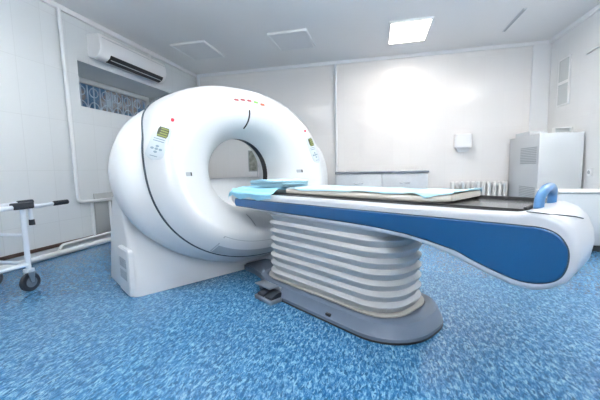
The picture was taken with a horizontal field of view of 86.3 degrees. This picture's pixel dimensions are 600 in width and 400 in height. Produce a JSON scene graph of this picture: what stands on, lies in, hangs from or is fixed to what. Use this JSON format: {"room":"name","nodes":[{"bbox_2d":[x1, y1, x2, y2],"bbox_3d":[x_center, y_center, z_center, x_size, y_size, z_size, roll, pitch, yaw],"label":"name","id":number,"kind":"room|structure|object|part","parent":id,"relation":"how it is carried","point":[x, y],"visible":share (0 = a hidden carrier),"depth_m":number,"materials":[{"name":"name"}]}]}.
{"room":"radiology room","nodes":[
{"label":"radiology room","id":0,"kind":"room"},
{"bbox_2d":[0,0,196,265],"bbox_3d":[-3.482,-0.708,2.632,0.660,2.935,9.234,0,6,13],"label":"wall","id":1,"kind":"structure","parent":0,"point":[36,164],"depth_m":3.71,"materials":[{"name":"white tile"}]},
{"bbox_2d":[0,231,108,260],"bbox_3d":[-3.126,0.648,2.689,0.014,0.040,8.834,0,6,13],"label":"baseboard","id":2,"kind":"structure","parent":1,"relation":"attached to","point":[3,258],"depth_m":3.55,"materials":[{"name":"brown"}]},
{"bbox_2d":[56,7,112,202],"bbox_3d":[-2.736,-1.121,4.141,0.042,2.320,0.621,0,6,13],"label":"conduit pipe","id":3,"kind":"object","parent":1,"relation":"attached to","point":[59,17],"visible":0.94,"depth_m":3.87,"materials":[{"name":"white plastic"}]},
{"bbox_2d":[93,192,112,233],"bbox_3d":[-2.693,0.163,4.506,0.012,0.540,0.450,0,6,13],"label":"hatch","id":4,"kind":"object","parent":1,"relation":"attached to","point":[102,218],"visible":0.56,"depth_m":4.40,"materials":[{"name":"grey metal"}]},
{"bbox_2d":[78,76,148,116],"bbox_3d":[-3.227,-1.587,5.216,0.172,0.605,2.070,0,6,13],"label":"window","id":5,"kind":"structure","parent":1,"relation":"in","point":[95,95],"depth_m":5.28,"materials":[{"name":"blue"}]},
{"bbox_2d":[39,0,196,77],"bbox_3d":[-3.173,-2.138,2.411,0.035,0.060,8.834,0,6,13],"label":"trim","id":6,"kind":"structure","parent":1,"relation":"attached to","point":[49,2],"depth_m":4.51,"materials":[{"name":"white"}]},
{"bbox_2d":[86,33,165,83],"bbox_3d":[-2.514,-2.069,4.795,0.215,0.322,1.340,0,6,13],"label":"air conditioner","id":7,"kind":"object","parent":1,"relation":"attached to","point":[100,47],"visible":1,"depth_m":4.53,"materials":[{"name":"white plastic"}]},
{"bbox_2d":[106,56,162,82],"bbox_3d":[-2.453,-1.954,4.834,0.095,0.082,1.080,0,6,13],"label":"outlet","id":8,"kind":"object","parent":7,"relation":"attached to","point":[117,61],"depth_m":4.75,"materials":[{"name":"black plastic"}]},
{"bbox_2d":[0,242,599,399],"bbox_3d":[-0.002,0.821,1.963,7.028,0.120,9.434,0,6,13],"label":"floor","id":9,"kind":"structure","parent":0,"point":[78,335],"depth_m":1.74,"materials":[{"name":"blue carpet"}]},
{"bbox_2d":[0,199,68,290],"bbox_3d":[-2.560,0.449,1.968,0.474,0.724,2.140,0,6,13],"label":"trolley","id":10,"kind":"object","parent":9,"relation":"on","point":[30,280],"visible":1,"depth_m":2.58,"materials":[{"name":"white metal"}]},
{"bbox_3d":[-2.410,0.142,1.710,0.037,0.037,1.770,0,6,13],"label":"rail","id":11,"kind":"part","parent":10,"relation":"part of","materials":[{"name":"white metal"}]},
{"bbox_3d":[-2.577,0.041,2.781,0.042,0.048,0.233,0,6,13],"label":"lever","id":12,"kind":"part","parent":10,"relation":"part of","materials":[{"name":"white metal"}]},
{"bbox_3d":[-2.403,0.606,1.746,0.033,0.033,1.750,0,6,13],"label":"rail","id":13,"kind":"part","parent":10,"relation":"part of","materials":[{"name":"white metal"}]},
{"bbox_3d":[-2.206,0.311,2.572,0.037,0.515,0.037,0,6,13],"label":"leg","id":14,"kind":"part","parent":10,"relation":"part of","materials":[{"name":"white metal"}]},
{"bbox_3d":[-2.178,0.042,2.686,0.042,0.048,0.233,0,6,13],"label":"lever","id":15,"kind":"part","parent":10,"relation":"part of","materials":[{"name":"white metal"}]},
{"bbox_2d":[0,237,110,268],"bbox_3d":[-3.036,0.727,2.598,0.062,0.062,8.584,0,6,13],"label":"pipe","id":16,"kind":"object","parent":9,"relation":"on","point":[43,257],"visible":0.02,"depth_m":3.73,"materials":[{"name":"white metal"}]},
{"bbox_2d":[58,231,110,250],"bbox_3d":[-2.694,0.519,4.318,0.033,0.135,1.186,0,6,13],"label":"pipe","id":17,"kind":"object","parent":9,"relation":"on","point":[109,232],"visible":0.83,"depth_m":4.04,"materials":[{"name":"white"}]},
{"bbox_2d":[90,203,95,235],"bbox_3d":[-2.720,0.258,4.205,0.036,0.435,0.041,0,6,13],"label":"pipe","id":18,"kind":"object","parent":17,"relation":"attached to","point":[91,204],"visible":1,"depth_m":4.19,"materials":[{"name":"white"}]},
{"bbox_2d":[108,201,111,224],"bbox_3d":[-2.652,0.229,4.491,0.036,0.421,0.050,0,6,13],"label":"pipe","id":19,"kind":"object","parent":17,"relation":"attached to","point":[109,202],"visible":0.5,"depth_m":4.46,"materials":[{"name":"white"}]},
{"bbox_2d":[108,86,327,296],"bbox_3d":[-0.643,-0.243,3.258,2.341,1.770,1.161,-6,8,-42],"label":"scanner","id":20,"kind":"object","parent":9,"relation":"on","point":[173,225],"visible":0.84,"depth_m":2.62,"materials":[{"name":"white plastic"}]},
{"bbox_2d":[119,256,125,268],"bbox_3d":[-1.380,0.487,2.493,0.006,0.067,0.180,-6,8,-42],"label":"grille","id":21,"kind":"object","parent":20,"relation":"attached to","point":[122,260],"depth_m":2.49,"materials":[{"name":"grey plastic"}]},
{"bbox_2d":[120,268,126,280],"bbox_3d":[-1.378,0.582,2.502,0.006,0.067,0.180,-6,8,-42],"label":"grille","id":22,"kind":"object","parent":20,"relation":"attached to","point":[123,272],"depth_m":2.50,"materials":[{"name":"grey plastic"}]},
{"bbox_3d":[-1.084,-0.444,2.445,0.185,0.276,0.111,-1,6,-1],"label":"control panel","id":23,"kind":"part","parent":20,"relation":"part of","materials":[{"name":"grey plastic"}]},
{"bbox_3d":[-0.284,0.404,2.938,1.111,0.160,0.076,-6,8,-42],"label":"kick panel","id":24,"kind":"part","parent":20,"relation":"part of","materials":[{"name":"grey plastic"}]},
{"bbox_3d":[0.141,-0.549,3.482,0.142,0.294,0.093,0,6,7],"label":"control panel","id":25,"kind":"part","parent":20,"relation":"part of","materials":[{"name":"grey plastic"}]},
{"bbox_2d":[336,173,381,186],"bbox_3d":[1.091,-0.070,5.896,0.795,0.835,0.509,0,6,13],"label":"base cabinet","id":26,"kind":"object","parent":9,"relation":"on","point":[370,179],"visible":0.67,"depth_m":5.64,"materials":[{"name":"grey laminate"}]},
{"bbox_2d":[335,170,428,173],"bbox_3d":[1.452,-0.503,5.778,1.580,0.032,0.495,0,6,13],"label":"countertop","id":27,"kind":"structure","parent":26,"relation":"on","point":[413,171],"depth_m":5.56,"materials":[{"name":"grey stone"}]},
{"bbox_2d":[382,173,427,188],"bbox_3d":[1.847,-0.068,5.717,0.750,0.835,0.509,0,6,13],"label":"base cabinet","id":28,"kind":"object","parent":9,"relation":"on","point":[390,180],"visible":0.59,"depth_m":5.47,"materials":[{"name":"grey laminate"}]},
{"bbox_2d":[232,182,594,344],"bbox_3d":[0.324,0.299,2.161,0.758,0.867,2.427,-6,8,-42],"label":"examination table","id":29,"kind":"object","parent":9,"relation":"on","point":[351,264],"visible":0.99,"depth_m":1.81,"materials":[{"name":"white plastic"},{"name":"blue plastic"},{"name":"grey rubber"}]},
{"bbox_3d":[-0.263,0.639,2.944,0.560,0.060,0.522,-6,8,-42],"label":"connecting plate","id":30,"kind":"part","parent":29,"relation":"part of","materials":[{"name":"grey"}]},
{"bbox_2d":[229,186,303,200],"bbox_3d":[-0.241,-0.060,2.784,0.480,0.130,0.669,-6,8,-42],"label":"sheet","id":31,"kind":"object","parent":29,"relation":"on","point":[258,193],"visible":0.76,"depth_m":2.65,"materials":[{"name":"blue fabric"}]},
{"bbox_2d":[250,179,308,186],"bbox_3d":[-0.183,-0.150,2.731,0.310,0.057,0.490,-6,8,-42],"label":"sheet","id":32,"kind":"object","parent":31,"relation":"on","point":[261,182],"visible":1,"depth_m":2.61,"materials":[{"name":"blue fabric"}]},
{"bbox_2d":[286,189,480,201],"bbox_3d":[0.442,-0.053,2.079,0.370,0.046,1.220,-6,8,-42],"label":"pad","id":33,"kind":"object","parent":29,"relation":"on","point":[414,197],"visible":0.65,"depth_m":1.74,"materials":[{"name":"beige fabric"}]},
{"bbox_2d":[288,185,481,197],"bbox_3d":[0.453,-0.068,2.069,0.394,0.041,1.214,-6,8,-42],"label":"sheet","id":34,"kind":"object","parent":33,"relation":"on","point":[425,193],"visible":1,"depth_m":1.94,"materials":[{"name":"blue"}]},
{"bbox_3d":[0.196,0.150,1.987,0.012,0.216,2.275,-6,8,-42],"label":"panel","id":35,"kind":"part","parent":29,"relation":"part of","materials":[{"name":"blue plastic"}]},
{"bbox_2d":[271,189,546,210],"bbox_3d":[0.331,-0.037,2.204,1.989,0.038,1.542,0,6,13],"label":"tray","id":36,"kind":"object","parent":29,"relation":"on","point":[482,202],"depth_m":1.64,"materials":[{"name":"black plastic"}]},
{"bbox_3d":[1.071,-0.022,1.386,0.287,0.107,0.047,-6,8,-42],"label":"push handle","id":37,"kind":"part","parent":29,"relation":"part of","materials":[{"name":"blue plastic"}]},
{"bbox_2d":[508,131,584,197],"bbox_3d":[3.710,-0.297,4.938,0.534,1.367,1.032,0,6,13],"label":"cabinet","id":38,"kind":"object","parent":9,"relation":"on","point":[536,160],"visible":0.66,"depth_m":4.46,"materials":[{"name":"white metal"}]},
{"bbox_2d":[518,185,534,197],"bbox_3d":[3.415,-0.086,4.830,0.010,0.260,0.520,0,6,13],"label":"grille","id":39,"kind":"object","parent":38,"relation":"attached to","point":[523,190],"depth_m":4.81,"materials":[{"name":"grey metal"}]},
{"bbox_2d":[520,146,536,163],"bbox_3d":[3.403,-0.663,4.773,0.010,0.260,0.520,0,6,13],"label":"grille","id":40,"kind":"object","parent":38,"relation":"attached to","point":[528,154],"depth_m":4.75,"materials":[{"name":"grey metal"}]},
{"bbox_2d":[516,130,547,137],"bbox_3d":[3.654,-1.032,5.067,0.240,0.074,0.500,0,6,13],"label":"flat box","id":41,"kind":"object","parent":38,"relation":"on","point":[528,133],"visible":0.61,"depth_m":4.86,"materials":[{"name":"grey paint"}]},
{"bbox_3d":[3.348,-0.262,4.505,0.020,1.337,0.020,0,6,13],"label":"corner post","id":42,"kind":"part","parent":38,"relation":"part of","materials":[{"name":"white metal"}]},
{"bbox_2d":[552,127,572,132],"bbox_3d":[3.769,-0.997,4.599,0.220,0.092,0.080,0,6,13],"label":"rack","id":43,"kind":"object","parent":38,"relation":"on","point":[556,129],"visible":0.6,"depth_m":4.61,"materials":[{"name":"white"}]},
{"bbox_3d":[3.842,-0.261,4.386,0.022,1.337,0.017,0,6,13],"label":"edge post","id":44,"kind":"part","parent":38,"relation":"part of","materials":[{"name":"white metal"}]},
{"bbox_2d":[536,189,599,251],"bbox_3d":[3.201,0.213,3.522,0.930,0.652,0.370,0,6,13],"label":"cabinet","id":45,"kind":"object","parent":9,"relation":"on","point":[588,200],"visible":0.3,"depth_m":3.38,"materials":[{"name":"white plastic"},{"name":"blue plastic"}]},
{"bbox_3d":[2.947,0.200,3.407,0.430,0.530,0.007,0,6,13],"label":"drawer","id":46,"kind":"part","parent":45,"relation":"part of","materials":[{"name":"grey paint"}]},
{"bbox_2d":[52,0,599,74],"bbox_3d":[-0.308,-2.219,1.720,7.528,0.120,9.434,0,6,13],"label":"ceiling","id":47,"kind":"structure","parent":0,"point":[339,30],"depth_m":4.43,"materials":[{"name":"white paint"}]},
{"bbox_2d":[170,40,224,60],"bbox_3d":[-1.676,-2.470,5.308,0.590,0.030,0.720,0,6,13],"label":"recessed light","id":48,"kind":"object","parent":47,"relation":"in","point":[196,50],"visible":1,"depth_m":5.25,"materials":[{"name":"white plastic"}]},
{"bbox_2d":[267,28,314,50],"bbox_3d":[-0.116,-2.468,4.963,0.595,0.030,0.690,0,6,13],"label":"recessed light","id":49,"kind":"object","parent":47,"relation":"in","point":[297,39],"visible":1,"depth_m":4.90,"materials":[{"name":"white plastic"}]},
{"bbox_2d":[387,16,433,44],"bbox_3d":[1.603,-2.480,4.723,0.580,0.030,0.800,0,6,13],"label":"recessed light","id":50,"kind":"object","parent":47,"relation":"in","point":[417,29],"visible":1,"depth_m":4.65,"materials":[{"name":"white plastic"}]},
{"bbox_2d":[502,8,526,31],"bbox_3d":[2.971,-2.490,4.448,0.044,0.014,0.720,0,6,13],"label":"ceiling vent","id":51,"kind":"object","parent":47,"relation":"in","point":[523,10],"visible":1,"depth_m":4.38,"materials":[{"name":"grey metal"}]},
{"bbox_2d":[196,46,532,195],"bbox_3d":[1.007,-1.153,6.185,6.428,2.935,0.200,0,6,13],"label":"wall","id":52,"kind":"structure","parent":0,"point":[402,114],"depth_m":5.82,"materials":[{"name":"white paint"}]},
{"bbox_2d":[197,77,199,86],"bbox_3d":[-2.082,-1.117,6.784,0.051,2.874,0.051,0,6,13],"label":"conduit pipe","id":53,"kind":"object","parent":52,"relation":"attached to","point":[198,78],"visible":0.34,"depth_m":6.63,"materials":[{"name":"white"}]},
{"bbox_2d":[248,150,257,171],"bbox_3d":[-0.964,-0.801,6.573,0.200,0.430,0.025,0,6,13],"label":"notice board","id":54,"kind":"object","parent":52,"relation":"attached to","point":[252,162],"visible":0.69,"depth_m":6.57,"materials":[{"name":"grey"}]},
{"bbox_2d":[334,64,337,182],"bbox_3d":[0.695,-1.110,6.129,0.044,2.874,0.044,0,6,13],"label":"conduit pipe","id":55,"kind":"object","parent":52,"relation":"attached to","point":[335,65],"visible":0.66,"depth_m":6.07,"materials":[{"name":"white"}]},
{"bbox_2d":[197,40,549,76],"bbox_3d":[0.953,-2.571,5.929,6.363,0.060,0.035,0,6,13],"label":"trim","id":56,"kind":"structure","parent":52,"relation":"attached to","point":[524,44],"depth_m":5.78,"materials":[{"name":"white plastic"}]},
{"bbox_2d":[454,133,471,151],"bbox_3d":[2.851,-1.000,5.602,0.270,0.310,0.108,0,6,13],"label":"dispenser","id":57,"kind":"object","parent":52,"relation":"attached to","point":[462,142],"visible":1,"depth_m":5.56,"materials":[{"name":"white plastic"}]},
{"bbox_2d":[456,148,468,151],"bbox_3d":[2.857,-0.897,5.629,0.200,0.100,0.075,0,6,13],"label":"outlet","id":58,"kind":"object","parent":57,"relation":"attached to","point":[457,149],"depth_m":5.60,"materials":[{"name":"white plastic"}]},
{"bbox_2d":[450,181,507,195],"bbox_3d":[3.104,0.003,5.609,0.918,0.662,0.104,0,6,13],"label":"radiator","id":59,"kind":"object","parent":52,"relation":"attached to","point":[500,184],"visible":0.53,"depth_m":5.52,"materials":[{"name":"white metal"}]},
{"bbox_2d":[529,44,551,130],"bbox_3d":[3.981,-1.103,5.363,0.260,2.875,0.030,0,6,13],"label":"trim","id":60,"kind":"structure","parent":52,"relation":"attached to","point":[541,55],"depth_m":5.28,"materials":[{"name":"white"}]},
{"bbox_2d":[547,10,599,188],"bbox_3d":[3.190,-0.690,1.046,0.200,2.935,9.234,0,6,13],"label":"wall","id":61,"kind":"structure","parent":0,"point":[582,112],"depth_m":4.38,"materials":[{"name":"white paint"}]},
{"bbox_2d":[556,54,571,106],"bbox_3d":[3.980,-1.787,4.834,0.019,0.700,0.330,0,6,13],"label":"air vent","id":62,"kind":"object","parent":61,"relation":"attached to","point":[564,69],"visible":1,"depth_m":4.81,"materials":[{"name":"white plastic"}]},
{"bbox_3d":[3.991,-1.608,4.855,0.007,0.300,0.280,0,6,13],"label":"pane","id":63,"kind":"part","parent":62,"relation":"part of","materials":[{"name":"grey"}]},
{"bbox_3d":[3.984,-1.956,4.820,0.007,0.320,0.280,0,6,13],"label":"pane","id":64,"kind":"part","parent":62,"relation":"part of","materials":[{"name":"grey plastic"}]},
{"bbox_2d":[550,4,599,43],"bbox_3d":[3.046,-2.120,0.932,0.035,0.060,8.834,0,6,13],"label":"trim","id":65,"kind":"structure","parent":61,"relation":"attached to","point":[591,12],"depth_m":4.48,"materials":[{"name":"white"}]},
{"bbox_2d":[587,169,592,175],"bbox_3d":[3.832,-0.368,4.236,0.023,0.090,0.090,0,6,13],"label":"wall socket","id":66,"kind":"object","parent":61,"relation":"attached to","point":[589,171],"visible":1,"depth_m":4.22,"materials":[{"name":"white plastic"}]}
]}

